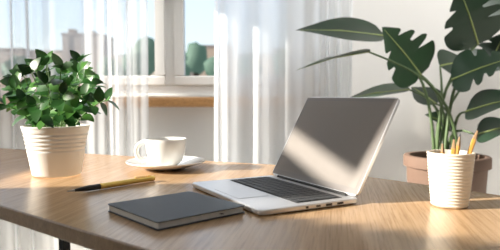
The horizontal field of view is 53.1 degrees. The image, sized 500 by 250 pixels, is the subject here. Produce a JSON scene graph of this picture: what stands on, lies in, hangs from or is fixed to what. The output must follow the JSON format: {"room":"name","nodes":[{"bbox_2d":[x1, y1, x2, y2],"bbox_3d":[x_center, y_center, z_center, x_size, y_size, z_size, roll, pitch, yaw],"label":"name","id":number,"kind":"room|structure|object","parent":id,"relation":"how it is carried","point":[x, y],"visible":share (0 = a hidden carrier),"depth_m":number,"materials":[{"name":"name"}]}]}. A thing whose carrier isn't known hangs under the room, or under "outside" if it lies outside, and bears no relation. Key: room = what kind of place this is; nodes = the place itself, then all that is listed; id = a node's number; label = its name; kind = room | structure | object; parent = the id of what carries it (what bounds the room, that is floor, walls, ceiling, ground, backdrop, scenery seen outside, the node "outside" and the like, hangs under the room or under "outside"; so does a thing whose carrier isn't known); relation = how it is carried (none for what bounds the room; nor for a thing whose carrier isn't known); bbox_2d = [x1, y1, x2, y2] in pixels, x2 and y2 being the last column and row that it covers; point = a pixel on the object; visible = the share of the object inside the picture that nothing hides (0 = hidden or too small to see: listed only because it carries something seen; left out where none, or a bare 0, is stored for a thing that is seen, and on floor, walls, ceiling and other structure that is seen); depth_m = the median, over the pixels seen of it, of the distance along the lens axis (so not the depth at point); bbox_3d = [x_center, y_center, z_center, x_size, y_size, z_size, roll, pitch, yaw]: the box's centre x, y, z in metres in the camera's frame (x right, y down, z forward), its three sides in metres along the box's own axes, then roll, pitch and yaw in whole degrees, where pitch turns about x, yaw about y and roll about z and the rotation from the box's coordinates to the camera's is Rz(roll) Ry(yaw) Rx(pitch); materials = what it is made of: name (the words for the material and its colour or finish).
{"room":"office","nodes":[
{"label":"office","id":0,"kind":"room"},
{"bbox_2d":[0,0,499,249],"bbox_3d":[0.000,-0.561,2.671,3.800,2.700,0.200,0,3,0],"label":"wall","id":1,"kind":"structure","parent":0,"point":[409,129],"depth_m":2.60,"materials":[{"name":"paint"}]},
{"bbox_2d":[0,97,213,106],"bbox_3d":[-0.630,-0.118,2.558,2.020,0.050,0.170,0,3,0],"label":"window sill","id":2,"kind":"structure","parent":1,"relation":"attached to","point":[181,101],"depth_m":2.47,"materials":[{"name":"brown wood"}]},
{"bbox_2d":[0,0,214,95],"bbox_3d":[-0.630,-0.854,2.591,1.860,1.405,0.135,0,3,0],"label":"window","id":3,"kind":"structure","parent":1,"relation":"in","point":[170,78],"depth_m":2.61,"materials":[{"name":"plastic"}]},
{"bbox_3d":[0.000,0.986,0.260,3.800,0.100,5.200,0,3,0],"label":"floor","id":4,"kind":"structure","parent":0,"visible":0},
{"bbox_2d":[0,148,499,249],"bbox_3d":[-0.009,0.517,0.977,2.164,0.750,1.992,0,3,0],"label":"desk","id":5,"kind":"object","parent":4,"relation":"on","point":[383,214],"visible":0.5,"depth_m":0.82,"materials":[{"name":"brown wood"}]},
{"bbox_2d":[0,49,121,177],"bbox_3d":[-0.472,-0.033,1.244,0.305,0.315,0.297,0,3,0],"label":"potted plant","id":6,"kind":"object","parent":5,"relation":"on","point":[55,132],"visible":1,"depth_m":1.20,"materials":[{"name":"plant"}]},
{"bbox_2d":[67,175,154,191],"bbox_3d":[-0.295,0.127,1.083,0.013,0.015,0.217,3,5,41],"label":"pen","id":7,"kind":"object","parent":5,"relation":"on","point":[141,179],"visible":0.98,"depth_m":1.08,"materials":[{"name":"gold metal"}]},
{"bbox_2d":[126,137,204,170],"bbox_3d":[-0.228,0.077,1.357,0.213,0.082,0.213,0,3,0],"label":"coffee cup","id":8,"kind":"object","parent":5,"relation":"on","point":[165,153],"visible":1,"depth_m":1.32,"materials":[{"name":"ceramic"}]},
{"bbox_2d":[108,191,244,230],"bbox_3d":[-0.126,0.142,0.852,0.172,0.013,0.170,-3,5,-41],"label":"notebook","id":9,"kind":"object","parent":5,"relation":"on","point":[164,212],"visible":1,"depth_m":0.82,"materials":[{"name":"black paper"}]},
{"bbox_2d":[193,97,399,214],"bbox_3d":[0.081,0.041,1.021,0.311,0.195,0.306,-2,4,-28],"label":"laptop","id":10,"kind":"object","parent":5,"relation":"on","point":[330,151],"visible":1,"depth_m":1.01,"materials":[{"name":"metal"}]},
{"bbox_2d":[426,127,478,208],"bbox_3d":[0.364,0.074,0.900,0.090,0.143,0.082,0,3,0],"label":"pencil cup","id":11,"kind":"object","parent":5,"relation":"on","point":[450,174],"visible":1,"depth_m":0.87,"materials":[{"name":"ceramic"}]},
{"bbox_2d":[296,0,499,192],"bbox_3d":[0.725,0.098,2.141,1.118,1.447,0.617,0,3,0],"label":"floor plant","id":12,"kind":"object","parent":4,"relation":"on","point":[473,24],"visible":0.77,"depth_m":2.09,"materials":[{"name":"green plant"}]},
{"label":"outside","id":13,"kind":"structure","parent":0,"visible":0},
{"bbox_2d":[0,48,61,75],"bbox_3d":[-76.409,-10.373,171.687,25.598,30.043,24.420,0,3,0],"label":"building","id":14,"kind":"structure","parent":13,"point":[4,49],"materials":[{"name":"grey concrete"}]},
{"bbox_2d":[61,29,114,72],"bbox_3d":[-50.099,-11.711,156.580,11.944,34.525,14.420,0,3,0],"label":"building","id":15,"kind":"structure","parent":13,"point":[69,30],"materials":[{"name":"grey concrete"}]},
{"bbox_2d":[199,45,214,75],"bbox_3d":[-10.422,-9.361,156.721,10.428,29.816,14.420,0,3,0],"label":"building","id":16,"kind":"structure","parent":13,"point":[209,51],"materials":[{"name":"grey concrete"}]},
{"bbox_3d":[-0.380,-1.762,2.387,2.600,0.059,0.224,0,3,0],"label":"curtain rod","id":17,"kind":"object","parent":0,"visible":0},
{"bbox_2d":[0,0,148,249],"bbox_3d":[-1.075,-0.476,2.375,1.178,2.505,0.082,0,3,0],"label":"curtain","id":18,"kind":"object","parent":17,"relation":"hanging from","point":[130,108],"visible":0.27,"depth_m":2.39,"materials":[{"name":"white fabric"}]},
{"bbox_2d":[214,0,352,164],"bbox_3d":[0.160,-0.476,2.375,0.668,2.505,0.063,0,3,0],"label":"curtain","id":19,"kind":"object","parent":17,"relation":"hanging from","point":[264,89],"visible":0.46,"depth_m":2.39,"materials":[{"name":"white fabric"}]},
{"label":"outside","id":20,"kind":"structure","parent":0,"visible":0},
{"bbox_2d":[1,37,214,75],"bbox_3d":[-11.437,0.787,52.981,34.864,21.982,18.014,0,3,0],"label":"trees","id":21,"kind":"object","parent":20,"point":[192,58],"depth_m":58.04,"materials":[{"name":"green plant"}]}
]}

